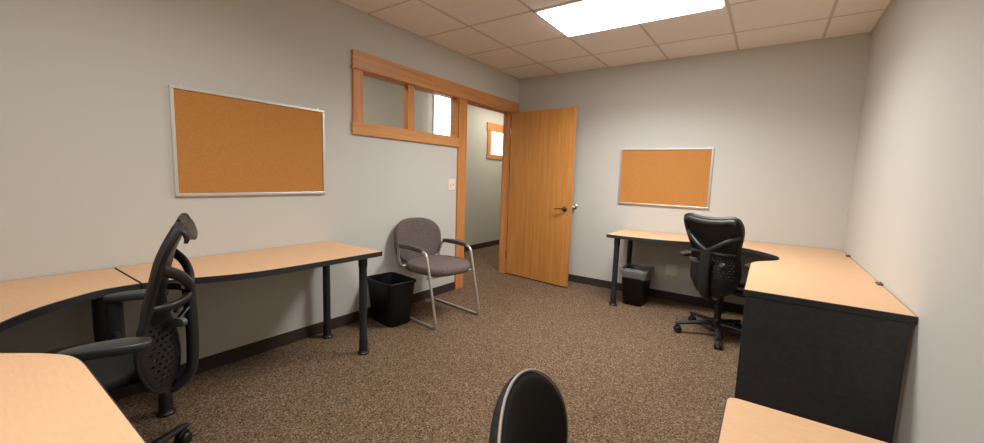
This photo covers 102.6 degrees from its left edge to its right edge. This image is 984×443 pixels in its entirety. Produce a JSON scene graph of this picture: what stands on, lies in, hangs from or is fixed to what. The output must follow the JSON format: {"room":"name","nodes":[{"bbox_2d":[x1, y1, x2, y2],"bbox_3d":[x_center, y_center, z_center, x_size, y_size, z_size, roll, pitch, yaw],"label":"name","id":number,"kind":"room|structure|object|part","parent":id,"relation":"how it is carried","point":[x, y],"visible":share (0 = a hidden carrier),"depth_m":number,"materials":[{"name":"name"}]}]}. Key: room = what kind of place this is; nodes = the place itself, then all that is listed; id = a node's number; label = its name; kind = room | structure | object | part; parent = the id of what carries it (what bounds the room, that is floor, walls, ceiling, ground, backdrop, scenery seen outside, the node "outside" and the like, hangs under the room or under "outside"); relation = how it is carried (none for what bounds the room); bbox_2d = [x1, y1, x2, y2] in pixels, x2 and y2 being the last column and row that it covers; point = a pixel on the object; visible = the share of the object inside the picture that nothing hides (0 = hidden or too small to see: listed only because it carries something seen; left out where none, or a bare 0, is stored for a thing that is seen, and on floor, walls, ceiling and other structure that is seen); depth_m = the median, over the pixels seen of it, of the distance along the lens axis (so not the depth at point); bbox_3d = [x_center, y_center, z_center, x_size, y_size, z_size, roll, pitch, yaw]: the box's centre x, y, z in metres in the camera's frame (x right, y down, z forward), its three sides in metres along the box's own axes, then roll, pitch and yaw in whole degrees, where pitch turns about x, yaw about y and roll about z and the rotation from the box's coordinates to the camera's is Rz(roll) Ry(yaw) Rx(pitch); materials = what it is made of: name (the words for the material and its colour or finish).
{"room":"office","nodes":[
{"label":"office","id":0,"kind":"room"},
{"bbox_2d":[0,0,519,363],"bbox_3d":[-0.223,-0.519,4.478,0.085,2.488,8.150,6,8,35],"label":"wall","id":1,"kind":"structure","parent":0,"point":[87,178],"depth_m":2.22,"materials":[{"name":"paint"}]},
{"bbox_2d":[168,84,325,195],"bbox_3d":[-1.504,-0.484,2.547,0.020,0.623,0.915,6,8,35],"label":"cork board","id":2,"kind":"object","parent":1,"relation":"attached to","point":[223,144],"visible":1,"depth_m":2.47,"materials":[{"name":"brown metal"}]},
{"bbox_2d":[118,282,454,399],"bbox_3d":[-1.459,0.835,2.831,0.010,0.088,3.645,6,8,35],"label":"baseboard","id":3,"kind":"structure","parent":1,"relation":"attached to","point":[210,362],"depth_m":2.78,"materials":[{"name":"brown rubber"}]},
{"bbox_2d":[404,84,413,130],"bbox_3d":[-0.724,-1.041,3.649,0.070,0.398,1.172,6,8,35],"label":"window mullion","id":4,"kind":"structure","parent":1,"relation":"in","point":[408,89],"depth_m":3.57,"materials":[{"name":"brown wood"}]},
{"bbox_2d":[350,49,518,289],"bbox_3d":[-0.436,-0.335,4.172,0.121,2.178,2.480,6,8,35],"label":"trim","id":5,"kind":"structure","parent":1,"relation":"attached to","point":[461,96],"depth_m":4.06,"materials":[{"name":"brown wood"}]},
{"bbox_3d":[-1.060,-0.987,3.107,0.021,0.412,0.093,6,8,35],"label":"casing","id":6,"kind":"part","parent":5,"relation":"part of","materials":[{"name":"brown wood"}]},
{"bbox_3d":[-0.728,-0.783,3.615,0.023,0.094,1.290,6,8,35],"label":"sill","id":7,"kind":"part","parent":5,"relation":"part of","materials":[{"name":"brown wood"}]},
{"bbox_3d":[-0.371,-1.352,4.037,0.025,0.124,2.460,6,8,35],"label":"head casing","id":8,"kind":"part","parent":5,"relation":"part of","materials":[{"name":"brown wood"}]},
{"bbox_3d":[-0.338,-0.274,4.258,0.022,2.042,0.132,6,8,35],"label":"post casing","id":9,"kind":"part","parent":5,"relation":"part of","materials":[{"name":"brown wood"}]},
{"bbox_3d":[0.225,-0.346,5.057,0.021,2.042,0.093,6,8,35],"label":"casing","id":10,"kind":"part","parent":5,"relation":"part of","materials":[{"name":"brown wood"}]},
{"bbox_2d":[448,179,454,189],"bbox_3d":[-0.416,-0.387,4.126,0.023,0.116,0.114,6,8,35],"label":"light switch","id":11,"kind":"object","parent":1,"relation":"attached to","point":[451,182],"visible":1,"depth_m":4.12,"materials":[{"name":"beige plastic"}]},
{"bbox_2d":[505,107,577,286],"bbox_3d":[0.534,-0.293,4.693,0.918,2.016,0.105,8,9,42],"label":"door","id":12,"kind":"structure","parent":1,"relation":"in","point":[543,142],"depth_m":4.65,"materials":[{"name":"brown wood"}]},
{"bbox_2d":[118,244,742,442],"bbox_3d":[0.586,0.840,4.030,4.792,0.060,8.150,6,8,35],"label":"floor","id":13,"kind":"structure","parent":0,"point":[622,373],"depth_m":2.47,"materials":[{"name":"carpet"}]},
{"bbox_2d":[0,268,140,341],"bbox_3d":[-1.851,0.667,1.428,0.929,0.712,0.929,6,8,35],"label":"desk","id":14,"kind":"object","parent":13,"relation":"on","point":[21,300],"visible":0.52,"depth_m":1.67,"materials":[{"name":"brown wood"}]},
{"bbox_3d":[-1.929,0.572,1.945,0.060,0.579,0.060,6,8,35],"label":"leg","id":15,"kind":"part","parent":14,"relation":"part of","materials":[{"name":"grey metal"}]},
{"bbox_2d":[0,353,146,442],"bbox_3d":[-1.057,0.776,0.688,1.226,0.712,0.618,6,8,35],"label":"desk","id":16,"kind":"object","parent":13,"relation":"on","point":[45,398],"visible":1,"depth_m":0.86,"materials":[{"name":"brown wood"}]},
{"bbox_2d":[44,213,198,442],"bbox_3d":[-1.378,0.514,1.418,0.630,1.046,0.703,-3,8,-35],"label":"chair","id":17,"kind":"object","parent":13,"relation":"on","point":[125,367],"visible":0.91,"depth_m":1.41,"materials":[{"name":"black plastic"}]},
{"bbox_3d":[-1.445,0.536,1.373,0.410,0.065,0.500,-3,8,-35],"label":"seat","id":18,"kind":"part","parent":17,"relation":"part of","materials":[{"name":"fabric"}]},
{"bbox_3d":[-1.512,0.463,1.572,0.055,0.274,0.257,-3,8,-39],"label":"armrest","id":19,"kind":"part","parent":17,"relation":"part of","materials":[{"name":"black plastic"}]},
{"bbox_3d":[-1.388,0.920,1.639,0.052,0.056,0.287,2,6,1],"label":"leg","id":20,"kind":"part","parent":17,"relation":"part of","materials":[{"name":"black plastic"}]},
{"bbox_3d":[-1.230,0.391,1.508,0.170,0.542,0.428,-3,8,-35],"label":"frame","id":21,"kind":"part","parent":17,"relation":"part of","materials":[{"name":"black plastic"}]},
{"bbox_3d":[-1.159,0.337,1.488,0.021,0.038,0.072,1,6,-7],"label":"lumbar lever","id":22,"kind":"part","parent":17,"relation":"part of","materials":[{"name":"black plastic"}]},
{"bbox_2d":[114,241,381,417],"bbox_3d":[-1.357,0.573,2.398,0.618,0.712,1.226,6,8,35],"label":"desk","id":23,"kind":"object","parent":13,"relation":"on","point":[293,258],"visible":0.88,"depth_m":2.34,"materials":[{"name":"brown wood"}]},
{"bbox_3d":[-1.631,0.582,1.944,0.060,0.579,0.060,6,8,35],"label":"leg","id":24,"kind":"part","parent":23,"relation":"part of","materials":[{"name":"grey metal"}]},
{"bbox_3d":[-1.230,0.484,2.928,0.060,0.579,0.060,6,8,35],"label":"leg","id":25,"kind":"part","parent":23,"relation":"part of","materials":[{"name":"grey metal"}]},
{"bbox_3d":[-0.878,0.523,2.684,0.060,0.579,0.060,6,8,35],"label":"leg","id":26,"kind":"part","parent":23,"relation":"part of","materials":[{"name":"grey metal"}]},
{"bbox_2d":[367,272,415,326],"bbox_3d":[-0.853,0.657,3.323,0.373,0.370,0.283,8,9,41],"label":"wastebasket","id":27,"kind":"object","parent":13,"relation":"on","point":[390,293],"visible":0.93,"depth_m":3.23,"materials":[{"name":"black plastic"}]},
{"bbox_2d":[394,217,479,328],"bbox_3d":[-0.512,0.410,3.515,0.664,0.840,0.552,8,9,41],"label":"chair","id":28,"kind":"object","parent":13,"relation":"on","point":[417,240],"visible":1,"depth_m":3.52,"materials":[{"name":"grey fabric"}]},
{"bbox_3d":[-0.703,0.170,3.667,0.132,0.410,0.516,8,9,41],"label":"backrest","id":29,"kind":"part","parent":28,"relation":"part of","materials":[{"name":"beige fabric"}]},
{"bbox_3d":[-0.464,0.381,3.469,0.500,0.085,0.528,8,9,41],"label":"seat","id":30,"kind":"part","parent":28,"relation":"part of","materials":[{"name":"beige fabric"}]},
{"bbox_2d":[489,368,567,442],"bbox_3d":[0.271,0.734,0.625,0.648,0.895,0.632,4,7,20],"label":"chair","id":31,"kind":"object","parent":13,"relation":"on","point":[529,408],"visible":1,"depth_m":0.74,"materials":[{"name":"black plastic"}]},
{"bbox_2d":[621,265,653,306],"bbox_3d":[1.485,0.645,4.054,0.272,0.379,0.378,6,8,35],"label":"wastebasket","id":32,"kind":"object","parent":13,"relation":"on","point":[636,279],"visible":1,"depth_m":3.94,"materials":[{"name":"black plastic"}]},
{"bbox_2d":[606,229,689,305],"bbox_3d":[1.666,0.497,3.930,0.908,0.712,0.618,6,8,35],"label":"desk","id":33,"kind":"object","parent":13,"relation":"on","point":[631,235],"visible":0.69,"depth_m":3.90,"materials":[{"name":"brown wood"}]},
{"bbox_3d":[1.228,0.451,3.919,0.060,0.579,0.060,6,8,35],"label":"leg","id":34,"kind":"part","parent":33,"relation":"part of","materials":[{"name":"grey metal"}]},
{"bbox_3d":[1.494,0.417,4.296,0.060,0.579,0.060,6,8,35],"label":"leg","id":35,"kind":"part","parent":33,"relation":"part of","materials":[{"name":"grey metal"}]},
{"bbox_2d":[673,213,750,349],"bbox_3d":[1.883,0.439,3.202,0.607,1.005,0.632,-1,7,-27],"label":"chair","id":36,"kind":"object","parent":13,"relation":"on","point":[708,236],"visible":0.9,"depth_m":3.05,"materials":[{"name":"black plastic"}]},
{"bbox_3d":[1.674,0.835,3.261,0.287,0.056,0.052,3,7,9],"label":"leg","id":37,"kind":"part","parent":36,"relation":"part of","materials":[{"name":"black plastic"}]},
{"bbox_3d":[1.819,0.823,3.405,0.052,0.056,0.287,1,7,-9],"label":"leg","id":38,"kind":"part","parent":36,"relation":"part of","materials":[{"name":"black plastic"}]},
{"bbox_3d":[1.708,0.352,3.090,0.170,0.542,0.428,-2,7,-30],"label":"frame","id":39,"kind":"part","parent":36,"relation":"part of","materials":[{"name":"black plastic"}]},
{"bbox_3d":[1.766,0.858,3.082,0.052,0.056,0.287,5,7,27],"label":"leg","id":40,"kind":"part","parent":36,"relation":"part of","materials":[{"name":"black plastic"}]},
{"bbox_3d":[1.927,0.479,3.235,0.410,0.065,0.500,-2,7,-30],"label":"seat","id":41,"kind":"part","parent":36,"relation":"part of","materials":[{"name":"fabric"}]},
{"bbox_3d":[1.967,0.861,3.113,0.052,0.056,0.287,-5,9,-45],"label":"leg","id":42,"kind":"part","parent":36,"relation":"part of","materials":[{"name":"black plastic"}]},
{"bbox_3d":[2.000,0.839,3.313,0.287,0.056,0.052,-1,7,-27],"label":"leg","id":43,"kind":"part","parent":36,"relation":"part of","materials":[{"name":"black plastic"}]},
{"bbox_3d":[1.967,0.454,3.042,0.055,0.274,0.209,-3,8,-34],"label":"armrest","id":44,"kind":"part","parent":36,"relation":"part of","materials":[{"name":"black plastic"}]},
{"bbox_2d":[721,241,862,313],"bbox_3d":[2.328,0.592,3.280,0.930,0.712,0.930,6,8,35],"label":"desk","id":45,"kind":"object","parent":13,"relation":"on","point":[832,257],"visible":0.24,"depth_m":3.14,"materials":[{"name":"brown wood"}]},
{"bbox_3d":[2.227,0.497,3.793,0.060,0.579,0.060,6,8,35],"label":"leg","id":46,"kind":"part","parent":45,"relation":"part of","materials":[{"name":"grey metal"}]},
{"bbox_2d":[717,398,886,442],"bbox_3d":[0.514,0.856,0.421,0.600,0.712,1.081,6,8,35],"label":"desk","id":47,"kind":"object","parent":13,"relation":"on","point":[742,421],"visible":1,"depth_m":0.86,"materials":[{"name":"brown wood"}]},
{"bbox_2d":[734,259,917,442],"bbox_3d":[1.855,0.683,2.338,0.618,0.712,1.162,6,8,35],"label":"desk","id":48,"kind":"object","parent":13,"relation":"on","point":[821,343],"visible":0.87,"depth_m":1.87,"materials":[{"name":"brown wood"}]},
{"bbox_2d":[363,75,503,244],"bbox_3d":[-1.298,-0.636,5.213,0.100,2.488,8.170,6,8,35],"label":"wall","id":49,"kind":"structure","parent":0,"point":[383,101],"depth_m":6.49,"materials":[{"name":"paint"}]},
{"bbox_2d":[433,94,449,135],"bbox_3d":[-0.704,-1.513,5.734,0.120,0.610,0.320,6,8,35],"label":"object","id":50,"kind":"object","parent":49,"relation":"attached to","point":[441,105],"visible":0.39,"depth_m":5.65,"materials":[{"name":"white glass"}]},
{"bbox_3d":[-0.745,-1.518,5.762,0.020,0.610,0.320,6,8,35],"label":"plate","id":51,"kind":"part","parent":50,"relation":"part of","materials":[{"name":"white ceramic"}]},
{"bbox_2d":[464,240,498,251],"bbox_3d":[-1.291,0.560,5.316,0.010,0.088,7.970,6,8,35],"label":"baseboard","id":52,"kind":"structure","parent":49,"relation":"attached to","point":[495,242],"depth_m":6.90,"materials":[{"name":"brown rubber"}]},
{"bbox_2d":[486,122,502,159],"bbox_3d":[0.278,-1.435,7.244,0.024,0.610,1.270,6,8,35],"label":"window","id":53,"kind":"structure","parent":49,"relation":"in","point":[494,131],"depth_m":6.92,"materials":[{"name":"brown wood"}]},
{"bbox_3d":[0.270,-1.404,7.253,0.006,0.395,1.030,6,8,35],"label":"pane","id":54,"kind":"part","parent":53,"relation":"part of","materials":[{"name":"glass"}]},
{"bbox_2d":[337,0,890,78],"bbox_3d":[0.667,-1.690,3.745,4.792,0.060,8.150,6,8,35],"label":"ceiling","id":55,"kind":"structure","parent":0,"point":[414,16],"depth_m":3.27,"materials":[{"name":"tile"}]},
{"bbox_2d":[334,0,893,78],"bbox_3d":[0.307,-1.488,2.115,3.292,0.005,4.850,6,8,35],"label":"trim","id":56,"kind":"structure","parent":55,"relation":"attached to","point":[520,1],"depth_m":3.29,"materials":[{"name":"beige metal"}]},
{"bbox_2d":[535,0,725,36],"bbox_3d":[0.980,-1.540,2.860,1.197,0.020,0.590,6,8,35],"label":"recessed light","id":57,"kind":"object","parent":55,"relation":"in","point":[578,17],"visible":1,"depth_m":2.89,"materials":[{"name":"white plastic"}]},
{"bbox_2d":[519,33,871,304],"bbox_3d":[1.736,-0.431,4.252,3.392,2.488,0.120,6,8,35],"label":"wall","id":58,"kind":"structure","parent":0,"point":[781,123],"depth_m":3.78,"materials":[{"name":"paint"}]},
{"bbox_2d":[568,274,743,313],"bbox_3d":[1.620,0.761,4.361,3.291,0.088,0.010,6,8,35],"label":"baseboard","id":59,"kind":"structure","parent":58,"relation":"attached to","point":[731,307],"depth_m":4.16,"materials":[{"name":"brown rubber"}]},
{"bbox_2d":[618,146,713,208],"bbox_3d":[1.788,-0.468,4.126,0.900,0.616,0.020,6,8,35],"label":"cork board","id":60,"kind":"object","parent":58,"relation":"attached to","point":[667,177],"visible":1,"depth_m":4.10,"materials":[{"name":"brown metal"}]},
{"bbox_2d":[665,264,677,275],"bbox_3d":[1.890,0.509,4.149,0.114,0.116,0.008,6,8,35],"label":"wall outlet","id":61,"kind":"object","parent":58,"relation":"attached to","point":[671,269],"visible":1,"depth_m":4.15,"materials":[{"name":"beige plastic"}]},
{"bbox_2d":[843,0,983,442],"bbox_3d":[1.626,-0.096,1.250,0.100,2.488,4.950,6,8,35],"label":"wall","id":62,"kind":"structure","parent":0,"point":[915,224],"depth_m":1.64,"materials":[{"name":"paint"}]}
]}

